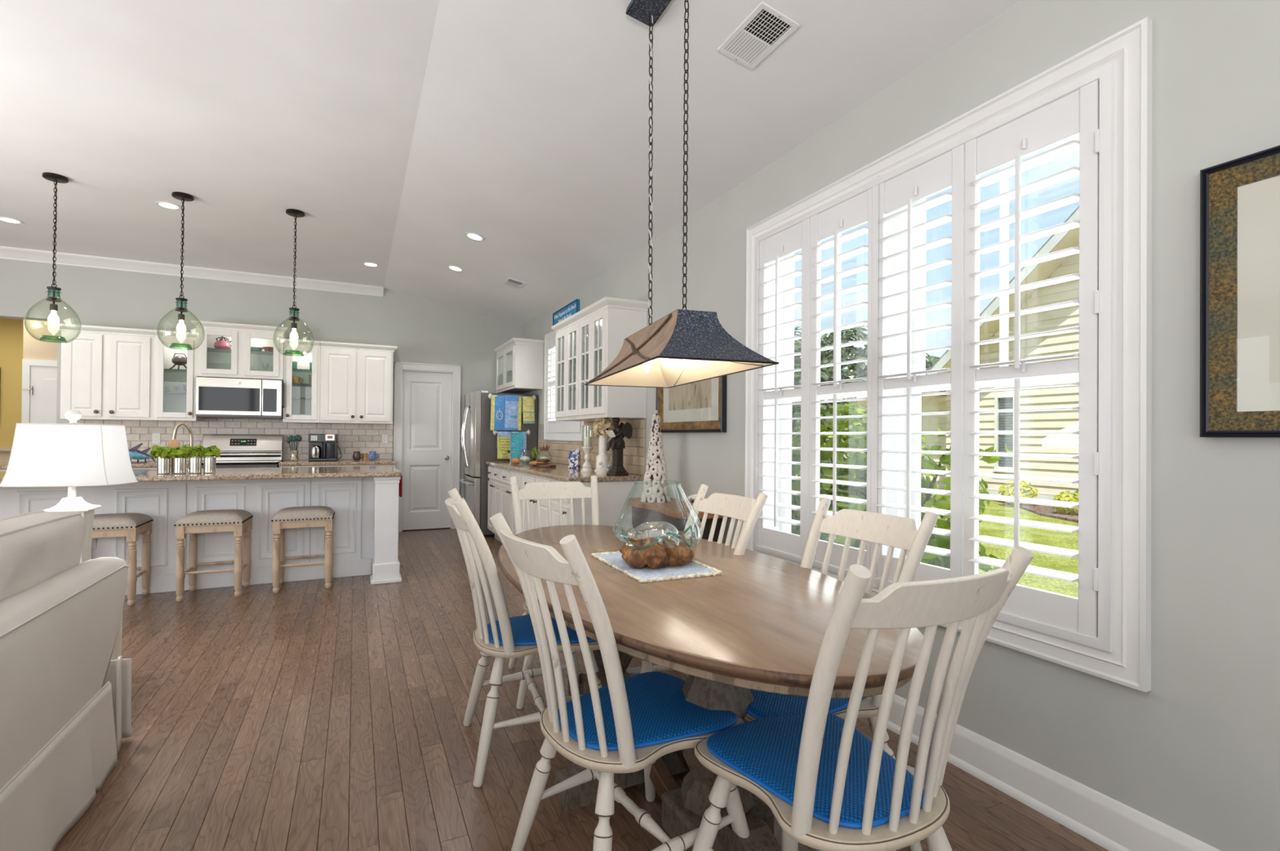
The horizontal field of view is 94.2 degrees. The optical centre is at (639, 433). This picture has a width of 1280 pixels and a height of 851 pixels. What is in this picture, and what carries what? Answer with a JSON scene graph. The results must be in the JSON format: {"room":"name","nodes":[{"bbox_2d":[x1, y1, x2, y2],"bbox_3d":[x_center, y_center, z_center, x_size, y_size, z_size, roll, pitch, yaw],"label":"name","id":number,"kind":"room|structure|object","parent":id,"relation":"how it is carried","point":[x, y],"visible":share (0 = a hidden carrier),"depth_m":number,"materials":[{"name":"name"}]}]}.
{"room":"dining room","nodes":[
{"label":"dining room","id":0,"kind":"room"},
{"bbox_2d":[0,318,23,447],"bbox_3d":[-9.745,-0.259,7.043,4.900,2.900,0.120,1,0,-26],"label":"wall","id":1,"kind":"structure","parent":0,"point":[11,331],"depth_m":7.73,"materials":[{"name":"yellow paint"}]},
{"bbox_2d":[0,447,12,465],"bbox_3d":[-9.792,0.675,6.913,4.720,1.030,0.070,1,0,-26],"label":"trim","id":2,"kind":"structure","parent":1,"relation":"attached to","point":[5,452],"depth_m":7.67,"materials":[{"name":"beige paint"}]},
{"bbox_2d":[22,319,57,360],"bbox_3d":[-6.856,-0.233,7.750,1.280,2.900,1.300,1,0,-26],"label":"wall","id":3,"kind":"structure","parent":0,"point":[33,348],"depth_m":6.95,"materials":[{"name":"beige paint"}]},
{"bbox_2d":[21,359,57,423],"bbox_3d":[-6.614,0.180,7.123,1.175,2.070,0.038,1,0,-26],"label":"door","id":4,"kind":"structure","parent":3,"relation":"in","point":[39,377],"depth_m":6.94,"materials":[{"name":"paint"}]},
{"bbox_2d":[0,258,521,498],"bbox_3d":[-5.437,-0.430,6.480,8.780,3.300,0.217,1,0,-26],"label":"wall","id":5,"kind":"structure","parent":0,"point":[424,331],"depth_m":6.91,"materials":[{"name":"paint"}]},
{"bbox_2d":[54,323,159,421],"bbox_3d":[-5.473,-0.610,6.150,0.772,0.935,0.378,1,0,-26],"label":"upper cabinet","id":6,"kind":"object","parent":5,"relation":"attached to","point":[107,373],"visible":0.97,"depth_m":6.03,"materials":[{"name":"paint"}]},
{"bbox_2d":[153,329,203,421],"bbox_3d":[-4.958,-0.605,6.397,0.365,0.935,0.378,1,0,-26],"label":"upper cabinet","id":7,"kind":"object","parent":5,"relation":"attached to","point":[180,405],"visible":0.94,"depth_m":6.31,"materials":[{"name":"paint"}]},
{"bbox_2d":[169,353,186,369],"bbox_3d":[-4.979,-0.773,6.433,0.161,0.188,0.135,0,0,14],"label":"teapot","id":8,"kind":"object","parent":7,"relation":"on","point":[179,361],"visible":0.94,"depth_m":6.40,"materials":[{"name":"metal"}]},
{"bbox_2d":[0,245,383,297],"bbox_3d":[-6.216,-1.797,5.959,6.700,0.105,0.090,1,0,-26],"label":"trim","id":9,"kind":"structure","parent":5,"relation":"attached to","point":[6,252],"depth_m":6.52,"materials":[{"name":"paint"}]},
{"bbox_2d":[191,320,290,381],"bbox_3d":[-4.427,-0.899,6.640,0.878,0.585,0.400,1,0,-26],"label":"upper cabinet","id":10,"kind":"object","parent":5,"relation":"attached to","point":[238,362],"visible":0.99,"depth_m":6.53,"materials":[{"name":"paint"}]},
{"bbox_2d":[213,336,231,349],"bbox_3d":[-4.634,-1.005,6.598,0.154,0.165,0.154,0,0,19],"label":"teapot","id":11,"kind":"object","parent":10,"relation":"on","point":[220,344],"visible":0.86,"depth_m":6.55,"materials":[{"name":"pink ceramic"}]},
{"bbox_2d":[195,377,284,419],"bbox_3d":[-4.417,-0.383,6.633,0.809,0.427,0.401,1,0,-26],"label":"microwave","id":12,"kind":"object","parent":10,"relation":"attached to","point":[215,397],"visible":0.99,"depth_m":6.46,"materials":[{"name":"grey metal"}]},
{"bbox_2d":[207,347,273,355],"bbox_3d":[-4.442,-0.917,6.671,0.758,0.008,0.306,1,0,-26],"label":"shelf","id":13,"kind":"object","parent":10,"relation":"attached to","point":[211,351],"depth_m":6.68,"materials":[{"name":"clear glass"}]},
{"bbox_2d":[283,338,320,423],"bbox_3d":[-3.910,-0.594,6.898,0.363,0.935,0.378,1,0,-26],"label":"upper cabinet","id":14,"kind":"object","parent":5,"relation":"attached to","point":[301,400],"visible":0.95,"depth_m":6.82,"materials":[{"name":"paint"}]},
{"bbox_2d":[320,341,397,424],"bbox_3d":[-3.376,-0.588,7.154,0.817,0.935,0.378,1,0,-26],"label":"upper cabinet","id":15,"kind":"object","parent":5,"relation":"attached to","point":[356,380],"visible":1,"depth_m":7.01,"materials":[{"name":"paint"}]},
{"bbox_2d":[393,362,461,532],"bbox_3d":[-2.759,0.175,7.709,0.807,2.145,0.150,1,0,-26],"label":"door","id":16,"kind":"structure","parent":5,"relation":"in","point":[427,428],"depth_m":7.70,"materials":[{"name":"paint"}]},
{"bbox_2d":[0,0,1020,326],"bbox_3d":[-2.938,-1.769,1.231,8.830,0.550,11.750,1,0,-26],"label":"ceiling","id":17,"kind":"structure","parent":0,"point":[399,131],"depth_m":3.33,"materials":[{"name":"paint"}]},
{"bbox_2d":[24,172,81,343],"bbox_3d":[-4.194,-1.252,4.260,0.290,1.186,0.290,0,0,19],"label":"pendant light","id":18,"kind":"object","parent":17,"relation":"hanging from","point":[53,319],"visible":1,"depth_m":4.25,"materials":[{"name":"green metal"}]},
{"bbox_2d":[46,288,61,311],"bbox_3d":[-4.196,-0.957,4.258,0.080,0.155,0.080,1,0,-26],"label":"socket","id":19,"kind":"object","parent":18,"relation":"attached to","point":[53,307],"depth_m":4.25,"materials":[{"name":"brown metal"}]},
{"bbox_2d":[155,201,181,209],"bbox_3d":[-3.796,-1.835,4.790,0.164,0.005,0.164,1,0,-26],"label":"recessed light","id":20,"kind":"object","parent":17,"relation":"in","point":[166,205],"visible":1,"depth_m":4.79,"materials":[{"name":"glass"}]},
{"bbox_2d":[156,191,204,350],"bbox_3d":[-3.526,-1.245,4.579,0.290,1.186,0.290,0,0,19],"label":"pendant light","id":21,"kind":"object","parent":17,"relation":"hanging from","point":[181,329],"visible":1,"depth_m":4.57,"materials":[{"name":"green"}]},
{"bbox_2d":[174,300,187,320],"bbox_3d":[-3.529,-0.950,4.577,0.080,0.155,0.080,1,0,-26],"label":"socket","id":22,"kind":"object","parent":21,"relation":"attached to","point":[180,317],"depth_m":4.57,"materials":[{"name":"brown metal"}]},
{"bbox_2d":[273,208,314,356],"bbox_3d":[-2.848,-1.238,4.904,0.290,1.186,0.290,1,0,-31],"label":"pendant light","id":23,"kind":"object","parent":17,"relation":"hanging from","point":[295,213],"visible":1,"depth_m":4.89,"materials":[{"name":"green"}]},
{"bbox_2d":[288,310,299,328],"bbox_3d":[-2.850,-0.943,4.902,0.080,0.155,0.080,1,0,-26],"label":"socket","id":24,"kind":"object","parent":23,"relation":"attached to","point":[294,326],"depth_m":4.89,"materials":[{"name":"brown metal"}]},
{"bbox_2d":[502,277,525,288],"bbox_3d":[-1.335,-1.589,6.295,0.188,0.041,0.280,1,0,-26],"label":"ceiling vent","id":25,"kind":"object","parent":17,"relation":"in","point":[509,282],"visible":1,"depth_m":6.28,"materials":[{"name":"metal"}]},
{"bbox_2d":[584,0,778,388],"bbox_3d":[0.095,-0.957,2.185,0.390,1.497,0.954,1,0,-18],"label":"chandelier","id":26,"kind":"object","parent":17,"relation":"hanging from","point":[682,347],"visible":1,"depth_m":2.02,"materials":[{"name":"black metal"}]},
{"bbox_2d":[717,0,799,69],"bbox_3d":[0.475,-1.607,2.416,0.183,0.040,0.310,1,0,-26],"label":"ceiling vent","id":27,"kind":"object","parent":17,"relation":"in","point":[766,28],"visible":1,"depth_m":2.40,"materials":[{"name":"paint"}]},
{"bbox_2d":[53,528,1108,850],"bbox_3d":[-3.479,1.268,2.261,8.700,0.120,15.686,1,0,-26],"label":"floor","id":28,"kind":"structure","parent":0,"point":[305,716],"depth_m":2.38,"materials":[{"name":"brown wood"}]},
{"bbox_2d":[0,510,131,850],"bbox_3d":[-1.962,0.736,1.138,1.018,0.929,2.420,1,0,-26],"label":"sofa","id":29,"kind":"object","parent":28,"relation":"on","point":[65,707],"visible":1,"depth_m":1.80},
{"bbox_2d":[0,511,85,601],"bbox_3d":[-2.036,0.517,1.890,0.245,0.472,0.685,1,0,-26],"label":"cushion","id":30,"kind":"object","parent":29,"relation":"on","point":[37,548],"depth_m":1.91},
{"bbox_2d":[0,466,188,471],"bbox_3d":[-5.404,0.778,6.025,1.470,0.878,0.640,1,0,-26],"label":"base cabinet","id":31,"kind":"object","parent":28,"relation":"on","point":[187,468],"visible":0.02,"depth_m":5.94,"materials":[{"name":"paint"}]},
{"bbox_2d":[0,461,188,469],"bbox_3d":[-5.401,0.318,6.034,1.475,0.038,0.630,1,0,-26],"label":"countertop","id":32,"kind":"structure","parent":31,"relation":"on","point":[148,464],"depth_m":5.91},
{"bbox_2d":[128,443,156,463],"bbox_3d":[-5.073,0.201,6.019,0.343,0.216,0.048,1,0,-26],"label":"fish figurine","id":33,"kind":"object","parent":32,"relation":"on","point":[134,454],"visible":0.64,"depth_m":6.01,"materials":[{"name":"ceramic"}]},
{"bbox_2d":[111,613,122,661],"bbox_3d":[-2.550,0.969,2.546,0.424,0.495,0.440,1,0,-26],"label":"end table","id":34,"kind":"object","parent":28,"relation":"on","point":[117,652],"visible":0.02,"depth_m":2.78,"materials":[{"name":"white wood"}]},
{"bbox_2d":[0,410,138,564],"bbox_3d":[-2.470,0.311,2.586,0.431,0.823,0.314,1,0,-16],"label":"table lamp","id":35,"kind":"object","parent":34,"relation":"on","point":[72,455],"visible":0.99,"depth_m":2.49,"materials":[{"name":"white fabric"}]},
{"bbox_2d":[92,513,153,605],"bbox_3d":[-3.838,0.903,4.291,0.424,0.630,0.383,1,0,-26],"label":"counter stool","id":36,"kind":"object","parent":28,"relation":"on","point":[129,526],"visible":0.56,"depth_m":4.21,"materials":[{"name":"fabric"}]},
{"bbox_2d":[0,476,401,595],"bbox_3d":[-3.970,0.780,4.523,3.960,0.878,0.968,1,0,-26],"label":"base cabinet","id":37,"kind":"object","parent":28,"relation":"on","point":[366,509],"visible":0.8,"depth_m":4.84,"materials":[{"name":"paint"}]},
{"bbox_2d":[0,466,401,484],"bbox_3d":[-4.042,0.319,4.497,4.098,0.038,1.045,1,0,-26],"label":"countertop","id":38,"kind":"structure","parent":37,"relation":"on","point":[254,473],"depth_m":4.68,"materials":[{"name":"stone"}]},
{"bbox_2d":[146,444,176,474],"bbox_3d":[-3.562,0.193,4.443,0.166,0.219,0.171,0,0,-5],"label":"potted herb","id":39,"kind":"object","parent":38,"relation":"on","point":[163,461],"visible":0.96,"depth_m":4.41,"materials":[{"name":"plant"}]},
{"bbox_2d":[168,444,191,474],"bbox_3d":[-3.482,0.193,4.491,0.172,0.221,0.175,1,0,-26],"label":"potted herb","id":40,"kind":"object","parent":38,"relation":"on","point":[180,456],"visible":0.95,"depth_m":4.47,"materials":[{"name":"plant"}]},
{"bbox_2d":[171,422,193,471],"bbox_3d":[-3.705,0.106,4.845,0.192,0.397,0.057,1,0,-39],"label":"faucet","id":41,"kind":"object","parent":38,"relation":"on","point":[175,428],"visible":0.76,"depth_m":4.84,"materials":[{"name":"silver metal"}]},
{"bbox_2d":[188,444,204,473],"bbox_3d":[-3.395,0.194,4.538,0.132,0.221,0.119,1,0,-26],"label":"potted herb","id":42,"kind":"object","parent":38,"relation":"on","point":[195,457],"visible":0.95,"depth_m":4.52,"materials":[{"name":"metal"}]},
{"bbox_2d":[200,445,220,473],"bbox_3d":[-3.313,0.199,4.596,0.127,0.213,0.133,1,0,-26],"label":"potted herb","id":43,"kind":"object","parent":38,"relation":"on","point":[210,460],"visible":1,"depth_m":4.56,"materials":[{"name":"metal"}]},
{"bbox_2d":[173,509,253,602],"bbox_3d":[-3.249,0.909,4.551,0.424,0.630,0.383,1,0,-24],"label":"counter stool","id":44,"kind":"object","parent":28,"relation":"on","point":[235,521],"visible":1,"depth_m":4.45,"materials":[{"name":"brown wood"}]},
{"bbox_2d":[201,434,283,468],"bbox_3d":[-4.367,0.620,6.476,0.760,1.215,0.703,1,0,-26],"label":"range","id":45,"kind":"object","parent":28,"relation":"on","point":[237,451],"visible":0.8,"depth_m":6.67,"materials":[{"name":"grey metal"}]},
{"bbox_2d":[201,460,282,465],"bbox_3d":[-4.365,0.317,6.477,0.760,0.022,0.565,1,0,-26],"label":"cooktop","id":46,"kind":"object","parent":45,"relation":"in","point":[218,462],"depth_m":6.35,"materials":[{"name":"silver glass"}]},
{"bbox_2d":[271,506,334,593],"bbox_3d":[-2.715,0.915,4.812,0.424,0.630,0.383,1,0,-26],"label":"counter stool","id":47,"kind":"object","parent":28,"relation":"on","point":[292,517],"visible":1,"depth_m":4.69,"materials":[{"name":"brown wood"}]},
{"bbox_2d":[279,464,395,467],"bbox_3d":[-3.505,0.798,6.934,1.160,0.878,0.640,1,0,-26],"label":"base cabinet","id":48,"kind":"object","parent":28,"relation":"on","point":[393,465],"visible":0.02,"depth_m":6.68,"materials":[{"name":"paint"}]},
{"bbox_2d":[278,459,396,466],"bbox_3d":[-3.497,0.338,6.945,1.185,0.038,0.630,1,0,-26],"label":"countertop","id":49,"kind":"structure","parent":48,"relation":"on","point":[347,462],"depth_m":6.72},
{"bbox_2d":[286,434,301,461],"bbox_3d":[-3.966,0.162,6.815,0.115,0.302,0.097,0,0,14],"label":"utensil holder","id":50,"kind":"object","parent":49,"relation":"on","point":[294,454],"visible":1,"depth_m":6.80,"materials":[{"name":"silver metal"}]},
{"bbox_2d":[308,434,337,461],"bbox_3d":[-3.690,0.161,6.929,0.290,0.310,0.253,1,0,-26],"label":"coffee maker","id":51,"kind":"object","parent":49,"relation":"on","point":[322,447],"visible":1,"depth_m":6.86,"materials":[{"name":"black plastic"}]},
{"bbox_2d":[459,391,537,537],"bbox_3d":[-1.844,0.371,7.604,0.852,1.765,0.830,1,0,-26],"label":"refrigerator","id":52,"kind":"object","parent":28,"relation":"on","point":[478,443],"visible":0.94,"depth_m":7.16,"materials":[{"name":"grey metal"}]},
{"bbox_2d":[493,430,530,435],"bbox_3d":[-1.556,-0.015,7.246,0.454,0.068,0.061,1,0,-26],"label":"towel bar","id":53,"kind":"object","parent":52,"relation":"attached to","point":[527,432],"visible":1,"depth_m":7.22,"materials":[{"name":"white plastic"}]},
{"bbox_2d":[497,431,511,459],"bbox_3d":[-1.637,0.142,7.174,0.166,0.331,0.048,1,0,-26],"label":"tea towel","id":54,"kind":"object","parent":53,"relation":"hanging from","point":[504,437],"visible":1,"depth_m":7.16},
{"bbox_2d":[509,431,526,461],"bbox_3d":[-1.487,0.163,7.251,0.203,0.371,0.039,1,0,-26],"label":"tea towel","id":55,"kind":"object","parent":53,"relation":"hanging from","point":[517,440],"visible":0.73,"depth_m":7.24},
{"bbox_2d":[488,393,535,399],"bbox_3d":[-1.551,-0.447,7.250,0.579,0.068,0.061,1,0,-26],"label":"towel bar","id":56,"kind":"object","parent":52,"relation":"attached to","point":[490,394],"visible":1,"depth_m":7.14,"materials":[{"name":"white plastic"}]},
{"bbox_2d":[489,395,505,431],"bbox_3d":[-1.703,-0.247,7.144,0.189,0.428,0.047,1,0,-26],"label":"tea towel","id":57,"kind":"object","parent":56,"relation":"hanging from","point":[497,403],"visible":1,"depth_m":7.13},
{"bbox_2d":[504,395,521,431],"bbox_3d":[-1.540,-0.250,7.219,0.209,0.427,0.042,1,0,-26],"label":"tea towel","id":58,"kind":"object","parent":56,"relation":"hanging from","point":[513,418],"visible":1,"depth_m":7.20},
{"bbox_2d":[521,396,534,423],"bbox_3d":[-1.368,-0.287,7.307,0.154,0.334,0.042,1,0,-26],"label":"tea towel","id":59,"kind":"object","parent":56,"relation":"hanging from","point":[528,403],"visible":1,"depth_m":7.29,"materials":[{"name":"yellow fabric"}]},
{"bbox_2d":[444,488,602,787],"bbox_3d":[-0.455,0.732,2.370,0.630,1.007,0.548,1,0,-21],"label":"dining chair","id":60,"kind":"object","parent":28,"relation":"on","point":[490,605],"visible":0.7,"depth_m":2.16,"materials":[{"name":"white paint"}]},
{"bbox_2d":[487,614,595,645],"bbox_3d":[-0.388,0.777,2.390,0.460,0.022,0.416,1,0,-21],"label":"seat cushion","id":61,"kind":"object","parent":60,"relation":"on","point":[522,631],"visible":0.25,"depth_m":2.29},
{"bbox_2d":[508,475,599,710],"bbox_3d":[-0.382,0.736,3.019,0.548,1.007,0.630,1,0,-19],"label":"dining chair","id":62,"kind":"object","parent":28,"relation":"on","point":[559,491],"visible":0.31,"depth_m":3.23,"materials":[{"name":"white paint"}]},
{"bbox_2d":[487,465,643,542],"bbox_3d":[-0.908,0.811,5.883,0.658,0.878,3.000,1,0,-26],"label":"base cabinet","id":63,"kind":"object","parent":28,"relation":"on","point":[612,495],"visible":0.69,"depth_m":4.71,"materials":[{"name":"paint"}]},
{"bbox_2d":[485,461,644,482],"bbox_3d":[-0.898,0.351,5.883,0.648,0.038,3.040,1,0,-26],"label":"countertop","id":64,"kind":"structure","parent":63,"relation":"on","point":[562,473],"depth_m":4.97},
{"bbox_2d":[568,448,580,468],"bbox_3d":[-0.628,0.240,5.708,0.104,0.184,0.070,0,0,14],"label":"coffee bag","id":65,"kind":"object","parent":64,"relation":"on","point":[574,457],"visible":1,"depth_m":5.68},
{"bbox_2d":[581,425,593,472],"bbox_3d":[-0.450,0.130,5.106,0.110,0.400,0.110,1,0,-26],"label":"candle holder","id":66,"kind":"object","parent":64,"relation":"on","point":[587,467],"visible":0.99,"depth_m":5.08,"materials":[{"name":"white ceramic"}]},
{"bbox_2d":[591,417,613,475],"bbox_3d":[-0.298,0.093,4.756,0.174,0.471,0.171,1,0,-26],"label":"vase","id":67,"kind":"object","parent":64,"relation":"on","point":[603,463],"visible":0.95,"depth_m":4.72,"materials":[{"name":"white ceramic"}]},
{"bbox_2d":[604,417,632,475],"bbox_3d":[-0.172,0.100,4.668,0.209,0.458,0.112,1,0,-41],"label":"angel statue","id":68,"kind":"object","parent":64,"relation":"on","point":[620,432],"visible":0.99,"depth_m":4.64,"materials":[{"name":"brown metal"}]},
{"bbox_2d":[489,512,749,850],"bbox_3d":[-0.056,0.730,1.633,0.630,1.007,0.548,1,0,-34],"label":"dining chair","id":69,"kind":"object","parent":28,"relation":"on","point":[532,562],"visible":0.84,"depth_m":1.46,"materials":[{"name":"white paint"}]},
{"bbox_2d":[557,671,737,751],"bbox_3d":[0.001,0.775,1.676,0.460,0.022,0.416,1,0,-34],"label":"seat cushion","id":70,"kind":"object","parent":69,"relation":"on","point":[660,711],"visible":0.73,"depth_m":1.62,"materials":[{"name":"fabric"}]},
{"bbox_2d":[626,497,723,542],"bbox_3d":[0.210,0.857,3.891,0.376,0.791,0.933,1,0,-26],"label":"side table","id":71,"kind":"object","parent":28,"relation":"on","point":[671,513],"visible":0.3,"depth_m":3.74,"materials":[{"name":"brown wood"}]},
{"bbox_2d":[640,410,671,502],"bbox_3d":[0.107,0.169,4.044,0.203,0.652,0.198,1,0,-26],"label":"tree","id":72,"kind":"object","parent":71,"relation":"on","point":[655,469],"visible":0.99,"depth_m":3.99,"materials":[{"name":"ceramic"}]},
{"bbox_2d":[680,494,697,511],"bbox_3d":[0.331,0.413,3.583,0.120,0.092,0.140,1,0,-26],"label":"box","id":73,"kind":"object","parent":71,"relation":"on","point":[686,504],"visible":0.55,"depth_m":3.58,"materials":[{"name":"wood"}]},
{"bbox_2d":[626,484,768,681],"bbox_3d":[0.151,0.737,2.460,0.630,1.007,0.548,1,0,-26],"label":"dining chair","id":74,"kind":"object","parent":28,"relation":"on","point":[747,509],"visible":0.27,"depth_m":2.58,"materials":[{"name":"white paint"}]},
{"bbox_2d":[497,524,923,850],"bbox_3d":[0.046,0.857,2.131,1.049,0.766,2.139,1,0,-26],"label":"dining table","id":75,"kind":"object","parent":28,"relation":"on","point":[761,624],"visible":0.57,"depth_m":1.65,"materials":[{"name":"brown wood"}]},
{"bbox_2d":[591,551,723,582],"bbox_3d":[0.046,0.468,2.144,0.319,0.014,0.479,1,0,-25],"label":"placemat","id":76,"kind":"object","parent":75,"relation":"on","point":[695,569],"visible":0.56,"depth_m":2.03,"materials":[{"name":"fabric"}]},
{"bbox_2d":[619,530,695,569],"bbox_3d":[0.059,0.413,2.146,0.298,0.111,0.238,1,0,-26],"label":"decorative balls","id":77,"kind":"object","parent":76,"relation":"on","point":[670,552],"visible":0.98,"depth_m":2.07,"materials":[{"name":"brown wood"}]},
{"bbox_2d":[612,480,702,551],"bbox_3d":[0.065,0.284,2.143,0.320,0.227,0.314,0,0,6],"label":"glass vase","id":78,"kind":"object","parent":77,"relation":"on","point":[690,527],"visible":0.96,"depth_m":2.13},
{"bbox_2d":[744,497,938,850],"bbox_3d":[0.535,0.736,1.868,0.630,1.007,0.548,1,0,-26],"label":"dining chair","id":79,"kind":"object","parent":28,"relation":"on","point":[892,531],"visible":0.24,"depth_m":1.93,"materials":[{"name":"white paint"}]},
{"bbox_2d":[746,689,865,719],"bbox_3d":[0.469,0.780,1.841,0.460,0.022,0.416,1,0,-26],"label":"seat cushion","id":80,"kind":"object","parent":79,"relation":"on","point":[765,704],"visible":0.1,"depth_m":1.69,"materials":[{"name":"fabric"}]},
{"bbox_2d":[692,546,1034,850],"bbox_3d":[0.450,0.732,1.349,0.548,1.007,0.630,1,0,-26],"label":"dining chair","id":81,"kind":"object","parent":28,"relation":"on","point":[978,600],"visible":0.88,"depth_m":1.15,"materials":[{"name":"white paint"}]},
{"bbox_2d":[706,713,924,829],"bbox_3d":[0.423,0.777,1.415,0.416,0.022,0.460,1,0,-26],"label":"seat cushion","id":82,"kind":"object","parent":81,"relation":"on","point":[765,751],"visible":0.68,"depth_m":1.38,"materials":[{"name":"fabric"}]},
{"bbox_2d":[521,0,1279,850],"bbox_3d":[0.915,-0.204,3.099,0.237,2.900,11.800,1,0,-26],"label":"wall","id":83,"kind":"structure","parent":0,"point":[1197,753],"depth_m":1.68,"materials":[{"name":"paint"}]},
{"bbox_2d":[493,337,544,394],"bbox_3d":[-1.566,-0.839,7.616,0.380,0.590,1.072,1,0,-26],"label":"upper cabinet","id":84,"kind":"object","parent":83,"relation":"attached to","point":[519,362],"visible":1,"depth_m":7.21,"materials":[{"name":"paint"}]},
{"bbox_2d":[543,330,586,441],"bbox_3d":[-0.761,-0.550,6.533,0.282,1.259,1.360,1,0,-26],"label":"window","id":85,"kind":"structure","parent":83,"relation":"in","point":[554,430],"depth_m":6.83,"materials":[{"name":"paint"}]},
{"bbox_2d":[551,297,648,422],"bbox_3d":[-0.391,-0.573,5.167,0.370,0.905,1.369,1,0,-26],"label":"upper cabinet","id":86,"kind":"object","parent":83,"relation":"attached to","point":[602,326],"visible":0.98,"depth_m":4.77,"materials":[{"name":"paint"}]},
{"bbox_2d":[552,298,580,325],"bbox_3d":[-0.689,-1.102,5.516,0.031,0.148,0.700,1,0,-26],"label":"sign","id":87,"kind":"object","parent":86,"relation":"on","point":[572,308],"visible":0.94,"depth_m":5.46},
{"bbox_2d":[561,385,601,392],"bbox_3d":[-0.360,-0.410,5.181,0.276,0.008,1.249,1,0,-26],"label":"shelf","id":88,"kind":"object","parent":86,"relation":"attached to","point":[587,386],"depth_m":5.50,"materials":[{"name":"clear glass"}]},
{"bbox_2d":[563,349,601,364],"bbox_3d":[-0.358,-0.680,5.182,0.276,0.008,1.249,1,0,-26],"label":"shelf","id":89,"kind":"object","parent":86,"relation":"attached to","point":[575,360],"depth_m":5.48,"materials":[{"name":"clear glass"}]},
{"bbox_2d":[655,375,726,432],"bbox_3d":[0.326,-0.279,4.054,0.037,0.546,0.890,1,0,-26],"label":"framed art","id":90,"kind":"object","parent":83,"relation":"attached to","point":[700,406],"visible":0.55,"depth_m":3.98,"materials":[{"name":"brown metal"}]},
{"bbox_2d":[668,378,711,410],"bbox_3d":[0.332,-0.279,4.057,0.002,0.226,0.570,1,0,-26],"label":"print","id":91,"kind":"object","parent":90,"relation":"attached to","point":[697,396],"depth_m":4.02},
{"bbox_2d":[744,17,1152,693],"bbox_3d":[1.114,-0.225,2.609,0.282,1.929,1.933,1,0,-26],"label":"window","id":92,"kind":"structure","parent":83,"relation":"in","point":[1102,94],"depth_m":2.13,"materials":[{"name":"paint"}]},
{"bbox_2d":[886,694,1220,850],"bbox_3d":[1.643,1.168,1.282,0.028,0.145,7.500,1,0,-26],"label":"baseboard","id":93,"kind":"structure","parent":83,"relation":"attached to","point":[1112,825],"depth_m":1.91,"materials":[{"name":"paint"}]},
{"bbox_2d":[1200,145,1279,437],"bbox_3d":[1.750,-0.348,1.079,0.037,0.713,1.134,1,0,-26],"label":"framed art","id":94,"kind":"object","parent":83,"relation":"attached to","point":[1240,197],"visible":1,"depth_m":1.53,"materials":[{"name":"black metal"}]},
{"label":"outside","id":95,"kind":"structure","parent":0,"visible":0},
{"bbox_2d":[794,460,1078,598],"bbox_3d":[24.329,2.199,55.991,87.720,0.200,160.000,1,0,-26],"label":"ground","id":96,"kind":"structure","parent":95,"point":[1061,540],"depth_m":9.15,"materials":[{"name":"plant"}]},
{"bbox_2d":[791,340,866,541],"bbox_3d":[2.015,0.154,7.855,1.841,2.974,2.070,1,0,-26],"label":"tree","id":97,"kind":"object","parent":96,"relation":"on","point":[824,377],"visible":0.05,"depth_m":7.45,"materials":[{"name":"green plant"}]},
{"bbox_2d":[820,324,867,384],"bbox_3d":[18.155,-3.951,54.946,9.753,11.995,10.644,1,0,-26],"label":"tree","id":98,"kind":"object","parent":96,"relation":"on","point":[858,334],"visible":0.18,"depth_m":52.08,"materials":[{"name":"green plant"}]},
{"bbox_2d":[826,345,935,379],"bbox_3d":[21.078,-2.942,51.067,9.712,9.973,10.635,1,0,-26],"label":"tree","id":99,"kind":"object","parent":96,"relation":"on","point":[865,354],"visible":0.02,"depth_m":51.60,"materials":[{"name":"green plant"}]},
{"bbox_2d":[791,403,1013,572],"bbox_3d":[1.708,0.706,4.437,1.142,1.896,2.139,1,0,-12],"label":"leafy bush","id":100,"kind":"object","parent":96,"relation":"on","point":[857,442],"visible":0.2,"depth_m":4.23,"materials":[{"name":"green plant"}]},
{"bbox_2d":[925,355,940,370],"bbox_3d":[22.661,-2.073,46.875,7.906,8.206,10.270,1,0,-19],"label":"tree","id":101,"kind":"object","parent":96,"relation":"on","point":[928,367],"visible":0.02,"depth_m":44.54,"materials":[{"name":"green plant"}]},
{"bbox_2d":[824,205,1079,502],"bbox_3d":[13.771,-2.485,15.581,9.750,8.508,18.200,1,0,-26],"label":"house","id":102,"kind":"structure","parent":96,"relation":"on","point":[1068,343],"depth_m":14.51,"materials":[{"name":"yellow"}]},
{"bbox_2d":[998,397,1013,466],"bbox_3d":[9.357,-0.041,15.179,0.015,1.750,0.400,1,0,-26],"label":"window","id":103,"kind":"structure","parent":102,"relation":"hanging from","point":[1005,419],"depth_m":15.21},
{"bbox_2d":[931,495,1078,523],"bbox_3d":[9.187,1.689,12.155,3.100,0.050,12.000,1,0,-26],"label":"mulch bed","id":104,"kind":"object","parent":96,"relation":"on","point":[1041,510],"visible":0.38,"depth_m":12.65,"materials":[{"name":"brown soil"}]},
{"bbox_2d":[997,480,1039,505],"bbox_3d":[8.918,1.399,14.011,0.785,0.636,0.798,1,0,-26],"label":"shrub","id":105,"kind":"object","parent":104,"relation":"on","point":[1028,489],"visible":0.65,"depth_m":13.89,"materials":[{"name":"yellow plant"}]},
{"bbox_2d":[1051,491,1078,515],"bbox_3d":[8.857,1.445,12.274,0.651,0.515,0.656,1,0,-26],"label":"shrub","id":106,"kind":"object","parent":104,"relation":"on","point":[1067,511],"visible":0.58,"depth_m":12.15,"materials":[{"name":"yellow plant"}]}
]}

